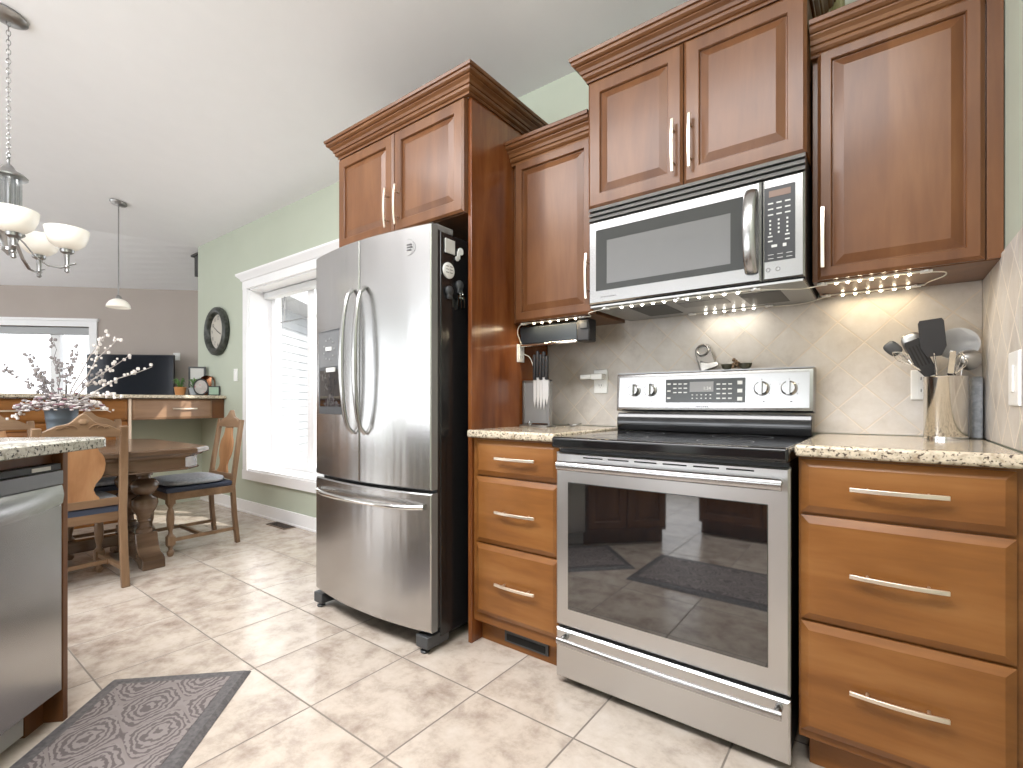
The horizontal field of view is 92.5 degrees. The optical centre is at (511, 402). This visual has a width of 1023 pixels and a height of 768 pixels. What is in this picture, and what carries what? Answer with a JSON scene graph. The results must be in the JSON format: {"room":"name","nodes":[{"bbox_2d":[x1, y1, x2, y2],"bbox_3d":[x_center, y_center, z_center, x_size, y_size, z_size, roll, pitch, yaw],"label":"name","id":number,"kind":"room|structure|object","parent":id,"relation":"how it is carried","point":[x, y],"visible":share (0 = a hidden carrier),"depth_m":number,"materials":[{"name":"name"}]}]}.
{"room":"kitchen","nodes":[
{"label":"kitchen","id":0,"kind":"room"},
{"bbox_2d":[0,285,197,394],"bbox_3d":[-7.115,-0.422,6.125,7.600,2.900,0.160,0,0,-8],"label":"wall","id":1,"kind":"structure","parent":0,"point":[157,322],"depth_m":6.34,"materials":[{"name":"beige paint"}]},
{"bbox_2d":[0,317,98,393],"bbox_3d":[-6.339,-0.352,6.208,2.080,1.440,0.190,0,0,-8],"label":"window","id":2,"kind":"structure","parent":1,"relation":"in","point":[92,324],"depth_m":6.26,"materials":[{"name":"white wood"}]},
{"bbox_2d":[0,326,88,334],"bbox_3d":[-6.339,-0.919,6.213,1.840,0.095,0.060,0,0,-8],"label":"roller blind","id":3,"kind":"object","parent":2,"relation":"attached to","point":[3,329],"visible":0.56,"depth_m":6.24,"materials":[{"name":"grey fabric"}]},
{"bbox_2d":[173,353,179,360],"bbox_3d":[-4.389,-0.602,6.416,0.080,0.100,0.011,0,0,-8],"label":"wall switch","id":4,"kind":"object","parent":1,"relation":"attached to","point":[177,355],"visible":0.76,"depth_m":6.41,"materials":[{"name":"white plastic"}]},
{"bbox_2d":[131,419,201,505],"bbox_3d":[-4.163,0.495,4.128,0.100,1.065,2.763,0,0,37],"label":"wall partition","id":5,"kind":"structure","parent":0,"point":[177,430],"depth_m":4.98,"materials":[{"name":"green paint"}]},
{"bbox_2d":[0,0,688,290],"bbox_3d":[-5.125,-1.877,3.033,12.765,0.800,7.855,0,0,37],"label":"ceiling","id":6,"kind":"structure","parent":0,"point":[208,119],"depth_m":2.89,"materials":[{"name":"white paint"}]},
{"bbox_2d":[0,3,89,277],"bbox_3d":[-2.558,-1.343,2.487,0.601,1.299,0.615,0,0,37],"label":"chandelier","id":7,"kind":"object","parent":6,"relation":"hanging from","point":[18,224],"visible":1,"depth_m":2.50,"materials":[{"name":"white glass"}]},
{"bbox_2d":[106,198,130,309],"bbox_3d":[-3.551,-1.339,4.422,0.182,0.965,0.182,0,0,37],"label":"pendant lamp","id":8,"kind":"object","parent":6,"relation":"hanging from","point":[118,302],"visible":1,"depth_m":4.41,"materials":[{"name":"silver metal"}]},
{"bbox_2d":[0,500,823,767],"bbox_3d":[-4.787,1.078,3.369,12.700,0.100,9.000,0,0,37],"label":"floor","id":9,"kind":"structure","parent":0,"point":[335,684],"depth_m":1.84,"materials":[{"name":"beige tile"}]},
{"bbox_2d":[0,415,34,437],"bbox_3d":[-3.244,0.543,3.099,0.523,0.972,0.450,0,0,37],"label":"dining chair","id":10,"kind":"object","parent":9,"relation":"on","point":[5,424],"visible":0.2,"depth_m":3.30,"materials":[{"name":"brown wood"}]},
{"bbox_2d":[0,463,63,753],"bbox_3d":[-1.661,0.605,1.240,0.572,0.822,0.595,0,0,-8],"label":"dishwasher","id":11,"kind":"object","parent":9,"relation":"on","point":[31,497],"visible":1,"depth_m":1.44,"materials":[{"name":"grey metal"}]},
{"bbox_2d":[0,452,67,738],"bbox_3d":[-1.700,0.594,1.246,0.596,0.868,0.627,0,0,-8],"label":"base cabinet","id":12,"kind":"object","parent":9,"relation":"on","point":[55,709],"visible":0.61,"depth_m":1.58,"materials":[{"name":"brown wood"}]},
{"bbox_2d":[0,437,105,460],"bbox_3d":[-1.680,0.140,1.010,0.690,0.036,1.425,0,0,-8],"label":"countertop","id":13,"kind":"structure","parent":12,"relation":"on","point":[11,448],"depth_m":1.52,"materials":[{"name":"grey stone"}]},
{"bbox_2d":[0,398,130,528],"bbox_3d":[-4.103,0.497,3.623,0.584,1.062,1.970,0,0,37],"label":"bar cabinet","id":14,"kind":"object","parent":9,"relation":"on","point":[122,407],"visible":0.12,"depth_m":3.98,"materials":[{"name":"orange wood"}]},
{"bbox_2d":[0,393,225,398],"bbox_3d":[-3.928,-0.054,3.949,0.700,0.032,2.761,0,0,37],"label":"countertop","id":15,"kind":"structure","parent":14,"relation":"on","point":[2,395],"depth_m":4.33,"materials":[{"name":"beige stone"}]},
{"bbox_2d":[131,399,223,419],"bbox_3d":[-3.258,0.060,4.699,0.534,0.188,0.755,0,0,37],"label":"drawer","id":16,"kind":"object","parent":15,"relation":"attached to","point":[141,409],"visible":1,"depth_m":4.53,"materials":[{"name":"brown wood"}]},
{"bbox_2d":[173,387,186,394],"bbox_3d":[-3.304,-0.113,4.881,0.112,0.085,0.112,0,0,37],"label":"plant pot","id":17,"kind":"object","parent":15,"relation":"on","point":[178,390],"visible":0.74,"depth_m":4.84,"materials":[{"name":"brown ceramic"}]},
{"bbox_2d":[172,378,185,386],"bbox_3d":[-3.314,-0.184,4.881,0.118,0.130,0.112,0,0,-44],"label":"houseplant","id":18,"kind":"object","parent":17,"relation":"in","point":[179,384],"visible":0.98,"depth_m":4.87,"materials":[{"name":"green plant"}]},
{"bbox_2d":[189,388,197,394],"bbox_3d":[-3.170,-0.108,4.893,0.101,0.076,0.101,0,0,37],"label":"plant pot","id":19,"kind":"object","parent":15,"relation":"on","point":[191,390],"visible":0.48,"depth_m":4.86,"materials":[{"name":"grey ceramic"}]},
{"bbox_2d":[186,378,196,387],"bbox_3d":[-3.167,-0.185,4.882,0.116,0.131,0.108,0,0,25],"label":"houseplant","id":20,"kind":"object","parent":19,"relation":"in","point":[193,379],"visible":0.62,"depth_m":4.86,"materials":[{"name":"green plant"}]},
{"bbox_2d":[188,366,205,394],"bbox_3d":[-3.247,-0.220,5.060,0.150,0.300,0.050,0,0,-25],"label":"picture frame","id":21,"kind":"object","parent":15,"relation":"on","point":[193,372],"visible":0.4,"depth_m":5.03,"materials":[{"name":"grey plastic"}]},
{"bbox_2d":[190,368,203,387],"bbox_3d":[-3.239,-0.220,5.041,0.116,0.266,0.002,0,0,-25],"label":"picture","id":22,"kind":"object","parent":21,"relation":"attached to","point":[196,373],"depth_m":5.04,"materials":[{"name":"grey paper"}]},
{"bbox_2d":[193,379,208,394],"bbox_3d":[-3.086,-0.155,4.863,0.132,0.165,0.012,0,0,-25],"label":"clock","id":23,"kind":"object","parent":15,"relation":"on","point":[200,386],"visible":0.98,"depth_m":4.86,"materials":[{"name":"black plastic"}]},
{"bbox_2d":[200,376,215,394],"bbox_3d":[-3.102,-0.172,5.013,0.150,0.205,0.100,0,0,-13],"label":"mold","id":24,"kind":"object","parent":15,"relation":"on","point":[208,379],"visible":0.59,"depth_m":5.04,"materials":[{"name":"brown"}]},
{"bbox_2d":[208,386,219,394],"bbox_3d":[-2.975,-0.117,4.894,0.104,0.095,0.012,0,0,-21],"label":"picture","id":25,"kind":"object","parent":15,"relation":"on","point":[212,390],"visible":0.88,"depth_m":4.89,"materials":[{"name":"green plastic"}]},
{"bbox_2d":[29,414,129,587],"bbox_3d":[-2.426,0.543,2.683,0.523,0.972,0.450,0,0,35],"label":"dining chair","id":26,"kind":"object","parent":9,"relation":"on","point":[86,506],"visible":0.57,"depth_m":2.63,"materials":[{"name":"brown wood"}]},
{"bbox_2d":[94,491,116,498],"bbox_3d":[-2.473,0.548,2.715,0.390,0.050,0.410,0,0,35],"label":"seat cushion","id":27,"kind":"object","parent":26,"relation":"on","point":[100,494],"depth_m":2.79,"materials":[{"name":"grey fabric"}]},
{"bbox_2d":[68,411,137,560],"bbox_3d":[-2.951,0.543,3.486,0.523,0.972,0.450,0,0,37],"label":"dining chair","id":28,"kind":"object","parent":9,"relation":"on","point":[106,484],"visible":0.16,"depth_m":3.38,"materials":[{"name":"brown wood"}]},
{"bbox_2d":[95,476,116,486],"bbox_3d":[-2.906,0.548,3.452,0.390,0.050,0.410,0,0,37],"label":"seat cushion","id":29,"kind":"object","parent":28,"relation":"on","point":[106,481],"depth_m":3.34,"materials":[{"name":"grey fabric"}]},
{"bbox_2d":[9,670,250,767],"bbox_3d":[-1.164,1.020,1.340,0.482,0.014,1.008,0,0,-8],"label":"kitchen mat","id":30,"kind":"object","parent":9,"relation":"on","point":[160,721],"visible":1,"depth_m":1.54,"materials":[{"name":"grey fabric"}]},
{"bbox_2d":[68,439,208,570],"bbox_3d":[-2.889,0.653,2.790,1.225,0.750,1.725,0,0,37],"label":"dining table","id":31,"kind":"object","parent":9,"relation":"on","point":[147,457],"visible":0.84,"depth_m":3.06,"materials":[{"name":"brown wood"}]},
{"bbox_2d":[44,408,78,429],"bbox_3d":[-2.703,0.155,2.941,0.164,0.245,0.164,0,0,37],"label":"planter","id":32,"kind":"object","parent":31,"relation":"on","point":[63,416],"visible":0.35,"depth_m":2.88,"materials":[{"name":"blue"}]},
{"bbox_2d":[1,330,152,419],"bbox_3d":[-2.636,-0.169,2.932,0.779,0.540,0.416,0,0,4],"label":"flower arrangement","id":33,"kind":"object","parent":32,"relation":"in","point":[72,402],"visible":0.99,"depth_m":2.93,"materials":[{"name":"beige plant"}]},
{"bbox_2d":[150,410,243,556],"bbox_3d":[-2.297,0.543,3.569,0.450,0.972,0.523,0,0,37],"label":"dining chair","id":34,"kind":"object","parent":9,"relation":"on","point":[173,487],"visible":0.8,"depth_m":3.55,"materials":[{"name":"brown wood"}]},
{"bbox_2d":[153,472,223,485],"bbox_3d":[-2.331,0.548,3.524,0.410,0.050,0.390,0,0,37],"label":"seat cushion","id":35,"kind":"object","parent":34,"relation":"on","point":[194,478],"depth_m":3.44,"materials":[{"name":"grey fabric"}]},
{"bbox_2d":[266,521,294,529],"bbox_3d":[-1.927,1.024,4.084,0.300,0.006,0.100,0,0,37],"label":"floor vent","id":36,"kind":"object","parent":9,"relation":"in","point":[276,524],"visible":1,"depth_m":4.07,"materials":[{"name":"brown"}]},
{"bbox_2d":[314,223,467,653],"bbox_3d":[-0.482,0.142,2.474,0.839,1.772,0.835,0,0,37],"label":"refrigerator","id":37,"kind":"object","parent":9,"relation":"on","point":[392,347],"visible":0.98,"depth_m":2.10,"materials":[{"name":"silver metal"}]},
{"bbox_2d":[442,262,454,278],"bbox_3d":[-0.265,-0.557,2.065,0.008,0.068,0.068,0,0,37],"label":"round magnet","id":38,"kind":"object","parent":37,"relation":"attached to","point":[449,275],"visible":1,"depth_m":2.06,"materials":[{"name":"white plastic"}]},
{"bbox_2d":[445,286,453,298],"bbox_3d":[-0.260,-0.466,2.065,0.016,0.055,0.042,0,0,37],"label":"clip","id":39,"kind":"object","parent":37,"relation":"attached to","point":[449,290],"visible":1,"depth_m":2.06,"materials":[{"name":"grey plastic"}]},
{"bbox_2d":[445,238,454,254],"bbox_3d":[-0.261,-0.660,2.072,0.006,0.060,0.058,0,0,37],"label":"pad","id":40,"kind":"object","parent":37,"relation":"attached to","point":[449,244],"visible":1,"depth_m":2.07,"materials":[{"name":"grey paper"}]},
{"bbox_2d":[455,248,463,260],"bbox_3d":[-0.226,-0.639,2.117,0.007,0.061,0.047,0,0,37],"label":"magnet","id":41,"kind":"object","parent":37,"relation":"attached to","point":[460,252],"visible":1,"depth_m":2.11,"materials":[{"name":"white plastic"}]},
{"bbox_2d":[456,280,463,293],"bbox_3d":[-0.222,-0.500,2.114,0.016,0.055,0.042,0,0,37],"label":"clip","id":42,"kind":"object","parent":37,"relation":"attached to","point":[459,284],"visible":1,"depth_m":2.11,"materials":[{"name":"grey plastic"}]},
{"bbox_2d":[458,291,464,307],"bbox_3d":[-0.216,-0.443,2.109,0.040,0.074,0.006,0,0,-42],"label":"bunch","id":43,"kind":"object","parent":42,"relation":"hanging from","point":[459,297],"visible":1,"depth_m":2.11,"materials":[{"name":"silver metal"}]},
{"bbox_2d":[324,59,547,642],"bbox_3d":[-0.383,-0.185,2.575,1.051,2.427,0.679,0,0,37],"label":"tall cabinet","id":44,"kind":"object","parent":9,"relation":"on","point":[436,154],"visible":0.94,"depth_m":2.22,"materials":[{"name":"brown wood"}]},
{"bbox_2d":[517,344,523,362],"bbox_3d":[0.046,-0.238,2.364,0.009,0.085,0.055,0,0,37],"label":"power outlet","id":45,"kind":"object","parent":44,"relation":"attached to","point":[520,350],"visible":0.96,"depth_m":2.35,"materials":[{"name":"white plastic"}]},
{"bbox_2d":[474,438,559,665],"bbox_3d":[0.173,0.588,2.178,0.435,0.880,0.642,0,0,37],"label":"base cabinet","id":46,"kind":"object","parent":9,"relation":"on","point":[515,481],"visible":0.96,"depth_m":1.94,"materials":[{"name":"orange wood"}]},
{"bbox_2d":[505,630,548,656],"bbox_3d":[0.059,0.968,1.992,0.216,0.064,0.010,0,0,37],"label":"vent","id":47,"kind":"object","parent":46,"relation":"attached to","point":[517,641],"depth_m":1.99,"materials":[{"name":"grey plastic"}]},
{"bbox_2d":[467,425,617,441],"bbox_3d":[0.171,0.130,2.178,0.431,0.032,0.627,0,0,37],"label":"countertop","id":48,"kind":"structure","parent":46,"relation":"on","point":[545,434],"depth_m":2.00,"materials":[{"name":"beige stone"}]},
{"bbox_2d":[519,380,554,426],"bbox_3d":[0.123,0.004,2.333,0.154,0.220,0.080,0,0,37],"label":"stand","id":49,"kind":"object","parent":48,"relation":"on","point":[531,413],"visible":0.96,"depth_m":2.33,"materials":[{"name":"grey plastic"}]},
{"bbox_2d":[533,355,536,405],"bbox_3d":[0.110,-0.102,2.319,0.017,0.250,0.016,0,0,37],"label":"kitchen knife","id":50,"kind":"object","parent":49,"relation":"attached to","point":[534,356],"visible":1,"depth_m":2.31,"materials":[{"name":"white metal"}]},
{"bbox_2d":[536,351,539,406],"bbox_3d":[0.124,-0.106,2.308,0.017,0.275,0.016,0,0,37],"label":"kitchen knife","id":51,"kind":"object","parent":49,"relation":"attached to","point":[537,352],"visible":1,"depth_m":2.31,"materials":[{"name":"white"}]},
{"bbox_2d":[539,354,542,406],"bbox_3d":[0.138,-0.097,2.298,0.017,0.260,0.016,0,0,37],"label":"kitchen knife","id":52,"kind":"object","parent":49,"relation":"attached to","point":[540,355],"visible":1,"depth_m":2.29,"materials":[{"name":"white metal"}]},
{"bbox_2d":[542,351,545,407],"bbox_3d":[0.151,-0.102,2.288,0.017,0.275,0.016,0,0,37],"label":"kitchen knife","id":53,"kind":"object","parent":49,"relation":"attached to","point":[543,352],"visible":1,"depth_m":2.28,"materials":[{"name":"white metal"}]},
{"bbox_2d":[545,356,548,403],"bbox_3d":[0.164,-0.102,2.278,0.017,0.230,0.016,0,0,37],"label":"kitchen knife","id":54,"kind":"object","parent":49,"relation":"attached to","point":[546,357],"visible":1,"depth_m":2.28,"materials":[{"name":"white metal"}]},
{"bbox_2d":[552,366,816,764],"bbox_3d":[0.621,0.448,1.783,0.776,1.161,0.660,0,0,37],"label":"stove","id":55,"kind":"object","parent":9,"relation":"on","point":[678,533],"visible":0.98,"depth_m":1.55,"materials":[{"name":"silver metal"}]},
{"bbox_2d":[552,430,810,462],"bbox_3d":[0.626,0.143,1.783,0.757,0.041,0.601,0,0,37],"label":"cooktop","id":56,"kind":"object","parent":55,"relation":"in","point":[725,446],"depth_m":1.59,"materials":[{"name":"black glass"}]},
{"bbox_2d":[695,344,718,370],"bbox_3d":[0.818,-0.188,2.050,0.102,0.124,0.037,0,0,37],"label":"spoon rest","id":57,"kind":"object","parent":55,"relation":"on","point":[703,352],"visible":0.92,"depth_m":2.05,"materials":[{"name":"grey metal"}]},
{"bbox_2d":[721,364,731,369],"bbox_3d":[0.869,-0.143,1.973,0.048,0.022,0.048,0,0,37],"label":"bowl","id":58,"kind":"object","parent":55,"relation":"on","point":[724,366],"visible":0.96,"depth_m":1.96,"materials":[{"name":"ceramic"}]},
{"bbox_2d":[731,358,739,367],"bbox_3d":[0.897,-0.157,1.955,0.039,0.040,0.036,0,0,37],"label":"pine cone","id":59,"kind":"object","parent":55,"relation":"on","point":[735,364],"visible":0.92,"depth_m":1.95,"materials":[{"name":"brown"}]},
{"bbox_2d":[738,363,751,368],"bbox_3d":[0.923,-0.144,1.933,0.052,0.023,0.052,0,0,37],"label":"bowl","id":60,"kind":"object","parent":55,"relation":"on","point":[741,365],"visible":1,"depth_m":1.92,"materials":[{"name":"black ceramic"}]},
{"bbox_2d":[799,456,1022,767],"bbox_3d":[1.141,0.588,1.445,0.447,0.880,0.642,0,0,37],"label":"base cabinet","id":61,"kind":"object","parent":9,"relation":"on","point":[911,574],"visible":0.99,"depth_m":1.21,"materials":[{"name":"orange wood"}]},
{"bbox_2d":[795,433,1022,468],"bbox_3d":[1.137,0.130,1.448,0.446,0.032,0.627,0,0,37],"label":"countertop","id":62,"kind":"structure","parent":61,"relation":"on","point":[911,449],"depth_m":1.24,"materials":[{"name":"beige stone"}]},
{"bbox_2d":[923,375,968,439],"bbox_3d":[1.361,0.015,1.534,0.111,0.196,0.111,0,0,37],"label":"utensil canister","id":63,"kind":"object","parent":62,"relation":"on","point":[945,398],"visible":1,"depth_m":1.49,"materials":[{"name":"silver metal"}]},
{"bbox_2d":[883,341,913,363],"bbox_3d":[1.299,-0.051,1.564,0.179,0.301,0.022,0,0,30],"label":"serving spoon","id":64,"kind":"object","parent":63,"relation":"in","point":[891,346],"visible":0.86,"depth_m":1.59,"materials":[{"name":"silver metal"}]},
{"bbox_2d":[892,352,920,370],"bbox_3d":[1.302,-0.032,1.550,0.162,0.263,0.028,0,0,23],"label":"whisk","id":65,"kind":"object","parent":63,"relation":"in","point":[911,362],"visible":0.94,"depth_m":1.57,"materials":[{"name":"silver metal"}]},
{"bbox_2d":[901,332,918,353],"bbox_3d":[1.326,-0.064,1.562,0.131,0.326,0.020,0,0,37],"label":"serving spoon","id":66,"kind":"object","parent":63,"relation":"in","point":[914,335],"visible":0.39,"depth_m":1.58,"materials":[{"name":"silver metal"}]},
{"bbox_2d":[904,338,934,376],"bbox_3d":[1.317,-0.052,1.542,0.132,0.303,0.026,0,0,9],"label":"slotted turner","id":67,"kind":"object","parent":63,"relation":"in","point":[920,360],"visible":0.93,"depth_m":1.54,"materials":[{"name":"black plastic"}]},
{"bbox_2d":[918,318,946,375],"bbox_3d":[1.327,-0.080,1.516,0.113,0.359,0.048,0,0,-5],"label":"spatula","id":68,"kind":"object","parent":63,"relation":"in","point":[932,335],"visible":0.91,"depth_m":1.51,"materials":[{"name":"black plastic"}]},
{"bbox_2d":[947,350,955,375],"bbox_3d":[1.350,-0.029,1.513,0.016,0.257,0.091,0,0,27],"label":"spatula","id":69,"kind":"object","parent":63,"relation":"in","point":[952,354],"visible":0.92,"depth_m":1.49,"materials":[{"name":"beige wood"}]},
{"bbox_2d":[953,353,967,374],"bbox_3d":[1.356,-0.025,1.510,0.028,0.247,0.090,0,0,-3],"label":"whisk","id":70,"kind":"object","parent":63,"relation":"in","point":[965,358],"visible":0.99,"depth_m":1.48,"materials":[{"name":"silver metal"}]},
{"bbox_2d":[941,328,980,370],"bbox_3d":[1.397,-0.068,1.541,0.105,0.334,0.055,0,0,16],"label":"strainer","id":71,"kind":"object","parent":63,"relation":"in","point":[958,339],"visible":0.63,"depth_m":1.53,"materials":[{"name":"silver metal"}]},
{"bbox_2d":[955,350,981,374],"bbox_3d":[1.386,-0.032,1.516,0.048,0.262,0.096,0,0,-23],"label":"ladle","id":72,"kind":"object","parent":63,"relation":"in","point":[974,358],"visible":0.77,"depth_m":1.49,"materials":[{"name":"silver metal"}]},
{"bbox_2d":[970,376,982,438],"bbox_3d":[1.471,0.016,1.549,0.026,0.196,0.055,0,0,37],"label":"cutting board","id":73,"kind":"object","parent":62,"relation":"on","point":[976,382],"visible":1,"depth_m":1.53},
{"bbox_3d":[-4.885,0.703,6.066,1.559,0.650,1.559,0,0,37],"label":"tv console","id":74,"kind":"object","parent":9,"relation":"on","visible":0},
{"bbox_2d":[87,354,174,394],"bbox_3d":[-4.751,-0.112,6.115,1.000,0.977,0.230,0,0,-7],"label":"television","id":75,"kind":"object","parent":74,"relation":"on","point":[155,380],"visible":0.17,"depth_m":6.11,"materials":[{"name":"black plastic"}]},
{"bbox_2d":[198,0,985,517],"bbox_3d":[-0.782,-0.347,3.479,6.275,2.750,0.280,0,0,37],"label":"wall","id":76,"kind":"structure","parent":0,"point":[311,221],"depth_m":4.48,"materials":[{"name":"green paint"}]},
{"bbox_2d":[204,307,229,355],"bbox_3d":[-2.969,-0.717,4.919,0.490,0.490,0.062,0,0,37],"label":"wall clock","id":77,"kind":"object","parent":76,"relation":"attached to","point":[217,325],"visible":1,"depth_m":4.92,"materials":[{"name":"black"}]},
{"bbox_2d":[234,369,237,380],"bbox_3d":[-2.662,-0.266,4.718,0.075,0.120,0.010,0,0,37],"label":"light switch","id":78,"kind":"object","parent":76,"relation":"attached to","point":[235,370],"visible":1,"depth_m":4.70,"materials":[{"name":"white plastic"}]},
{"bbox_2d":[200,494,315,532],"bbox_3d":[-1.624,0.971,3.928,4.390,0.115,0.020,0,0,37],"label":"baseboard","id":79,"kind":"structure","parent":76,"relation":"attached to","point":[301,521],"depth_m":4.30,"materials":[{"name":"white wood"}]},
{"bbox_2d":[235,239,338,492],"bbox_3d":[-1.788,-0.244,4.185,1.770,1.915,0.327,0,0,37],"label":"window","id":80,"kind":"structure","parent":76,"relation":"in","point":[262,463],"depth_m":4.56,"materials":[{"name":"white wood"}]},
{"bbox_2d":[264,279,315,299],"bbox_3d":[-1.748,-1.012,4.237,1.474,0.061,0.073,0,0,37],"label":"roller blind","id":81,"kind":"object","parent":80,"relation":"attached to","point":[309,285],"visible":0.56,"depth_m":4.37,"materials":[{"name":"white fabric"}]},
{"bbox_2d":[278,297,307,323],"bbox_3d":[-1.715,-0.882,4.290,1.310,0.250,0.008,0,0,37],"label":"grille","id":82,"kind":"object","parent":80,"relation":"attached to","point":[279,299],"depth_m":4.70,"materials":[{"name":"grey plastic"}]},
{"bbox_2d":[505,109,624,325],"bbox_3d":[0.252,-0.785,2.285,0.431,0.843,0.374,0,0,37],"label":"upper cabinet","id":83,"kind":"object","parent":76,"relation":"attached to","point":[550,162],"depth_m":2.17,"materials":[{"name":"brown wood"}]},
{"bbox_2d":[520,318,595,346],"bbox_3d":[0.207,-0.317,2.260,0.373,0.102,0.075,0,0,37],"label":"appliance","id":84,"kind":"object","parent":83,"relation":"attached to","point":[581,330],"visible":1,"depth_m":2.22,"materials":[{"name":"black plastic"}]},
{"bbox_2d":[568,0,835,209],"bbox_3d":[0.718,-1.089,1.893,0.890,0.611,0.439,0,0,37],"label":"upper cabinet","id":85,"kind":"object","parent":76,"relation":"attached to","point":[697,90],"visible":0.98,"depth_m":1.72,"materials":[{"name":"brown wood"}]},
{"bbox_2d":[589,152,817,320],"bbox_3d":[0.710,-0.573,1.869,0.746,0.414,0.463,0,0,37],"label":"microwave","id":86,"kind":"object","parent":85,"relation":"attached to","point":[750,227],"depth_m":1.70,"materials":[{"name":"silver metal"}]},
{"bbox_2d":[761,285,821,289],"bbox_3d":[0.905,-0.376,1.592,0.224,0.023,0.031,0,0,6],"label":"cable","id":87,"kind":"object","parent":86,"relation":"attached to","point":[817,285],"visible":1,"depth_m":1.59,"materials":[{"name":"beige plastic"}]},
{"bbox_2d":[773,297,825,306],"bbox_3d":[1.067,-0.377,1.833,0.211,0.021,0.015,0,0,37],"label":"cable","id":88,"kind":"object","parent":86,"relation":"attached to","point":[823,297],"visible":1,"depth_m":1.83,"materials":[{"name":"beige plastic"}]},
{"bbox_2d":[548,280,981,436],"bbox_3d":[0.849,-0.142,2.065,1.649,0.508,0.008,0,0,37],"label":"backsplash","id":89,"kind":"structure","parent":76,"relation":"attached to","point":[861,388],"depth_m":1.84,"materials":[{"name":"tile"}]},
{"bbox_2d":[594,369,607,393],"bbox_3d":[0.431,-0.102,2.369,0.072,0.115,0.009,0,0,37],"label":"power outlet","id":90,"kind":"object","parent":89,"relation":"attached to","point":[600,386],"visible":0.65,"depth_m":2.36,"materials":[{"name":"white plastic"}]},
{"bbox_2d":[580,373,604,379],"bbox_3d":[0.392,-0.124,2.362,0.115,0.028,0.047,0,0,37],"label":"plug adapter","id":91,"kind":"object","parent":90,"relation":"attached to","point":[601,376],"visible":1,"depth_m":2.34,"materials":[{"name":"white plastic"}]},
{"bbox_2d":[597,383,602,388],"bbox_3d":[0.429,-0.082,2.366,0.030,0.028,0.003,0,0,37],"label":"socket","id":92,"kind":"object","parent":90,"relation":"attached to","point":[599,385],"depth_m":2.37,"materials":[{"name":"white plastic"}]},
{"bbox_2d":[911,370,934,399],"bbox_3d":[1.386,-0.060,1.647,0.066,0.100,0.009,0,0,37],"label":"power outlet","id":93,"kind":"object","parent":89,"relation":"attached to","point":[916,376],"visible":0.41,"depth_m":1.66,"materials":[{"name":"white plastic"}]},
{"bbox_2d":[918,387,922,394],"bbox_3d":[1.384,-0.040,1.645,0.030,0.028,0.003,0,0,37],"label":"socket","id":94,"kind":"object","parent":93,"relation":"attached to","point":[920,389],"depth_m":1.65,"materials":[{"name":"white plastic"}]},
{"bbox_2d":[918,375,923,382],"bbox_3d":[1.384,-0.080,1.645,0.030,0.028,0.003,0,0,37],"label":"socket","id":95,"kind":"object","parent":93,"relation":"attached to","point":[920,377],"depth_m":1.65,"materials":[{"name":"white plastic"}]},
{"bbox_2d":[809,0,1003,297],"bbox_3d":[1.220,-0.791,1.547,0.444,0.822,0.363,0,0,37],"label":"upper cabinet","id":96,"kind":"object","parent":76,"relation":"attached to","point":[908,95],"depth_m":1.44,"materials":[{"name":"brown wood"}]},
{"bbox_2d":[828,0,844,11],"bbox_3d":[1.119,-1.308,1.736,0.116,0.328,0.114,0,0,37],"label":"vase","id":97,"kind":"object","parent":96,"relation":"on","point":[839,3],"visible":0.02,"depth_m":1.69,"materials":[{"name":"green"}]},
{"bbox_2d":[923,271,946,285],"bbox_3d":[1.303,-0.383,1.512,0.055,0.009,0.217,0,0,37],"label":"cable","id":98,"kind":"object","parent":96,"relation":"attached to","point":[933,271],"visible":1,"depth_m":1.47,"materials":[{"name":"beige plastic"}]},
{"bbox_2d":[986,0,1022,453],"bbox_3d":[-0.464,-0.722,-1.177,0.150,3.500,6.763,0,0,37],"label":"wall","id":99,"kind":"structure","parent":0,"point":[1013,9],"depth_m":1.24,"materials":[{"name":"green paint"}]},
{"bbox_2d":[982,227,1022,451],"bbox_3d":[0.951,-0.145,0.825,0.008,0.514,1.862,0,0,37],"label":"backsplash","id":100,"kind":"structure","parent":99,"relation":"attached to","point":[1002,287],"depth_m":1.30,"materials":[{"name":"tile"}]},
{"bbox_2d":[1008,349,1021,405],"bbox_3d":[1.198,-0.057,1.169,0.010,0.130,0.110,0,0,37],"label":"light switch","id":101,"kind":"object","parent":100,"relation":"attached to","point":[1014,358],"visible":1,"depth_m":1.15,"materials":[{"name":"white plastic"}]},
{"bbox_3d":[-3.257,-0.422,5.952,0.976,2.900,1.238,0,0,37],"label":"wall","id":102,"kind":"structure","parent":0,"visible":0},
{"bbox_2d":[191,252,197,276],"bbox_3d":[-3.404,-1.524,5.464,0.298,0.245,0.210,0,0,37],"label":"wall speaker","id":103,"kind":"object","parent":102,"relation":"attached to","point":[195,255],"visible":0.23,"depth_m":5.41,"materials":[{"name":"black plastic"}]},
{"label":"outside","id":104,"kind":"structure","parent":0,"visible":0},
{"bbox_3d":[-7.976,1.578,6.032,60.000,0.100,60.000,0,0,37],"label":"ground","id":105,"kind":"structure","parent":104,"visible":0},
{"bbox_2d":[281,292,307,464],"bbox_3d":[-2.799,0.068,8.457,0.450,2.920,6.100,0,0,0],"label":"window","id":106,"kind":"structure","parent":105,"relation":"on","point":[294,334],"depth_m":6.71,"materials":[{"name":"grey glass"}]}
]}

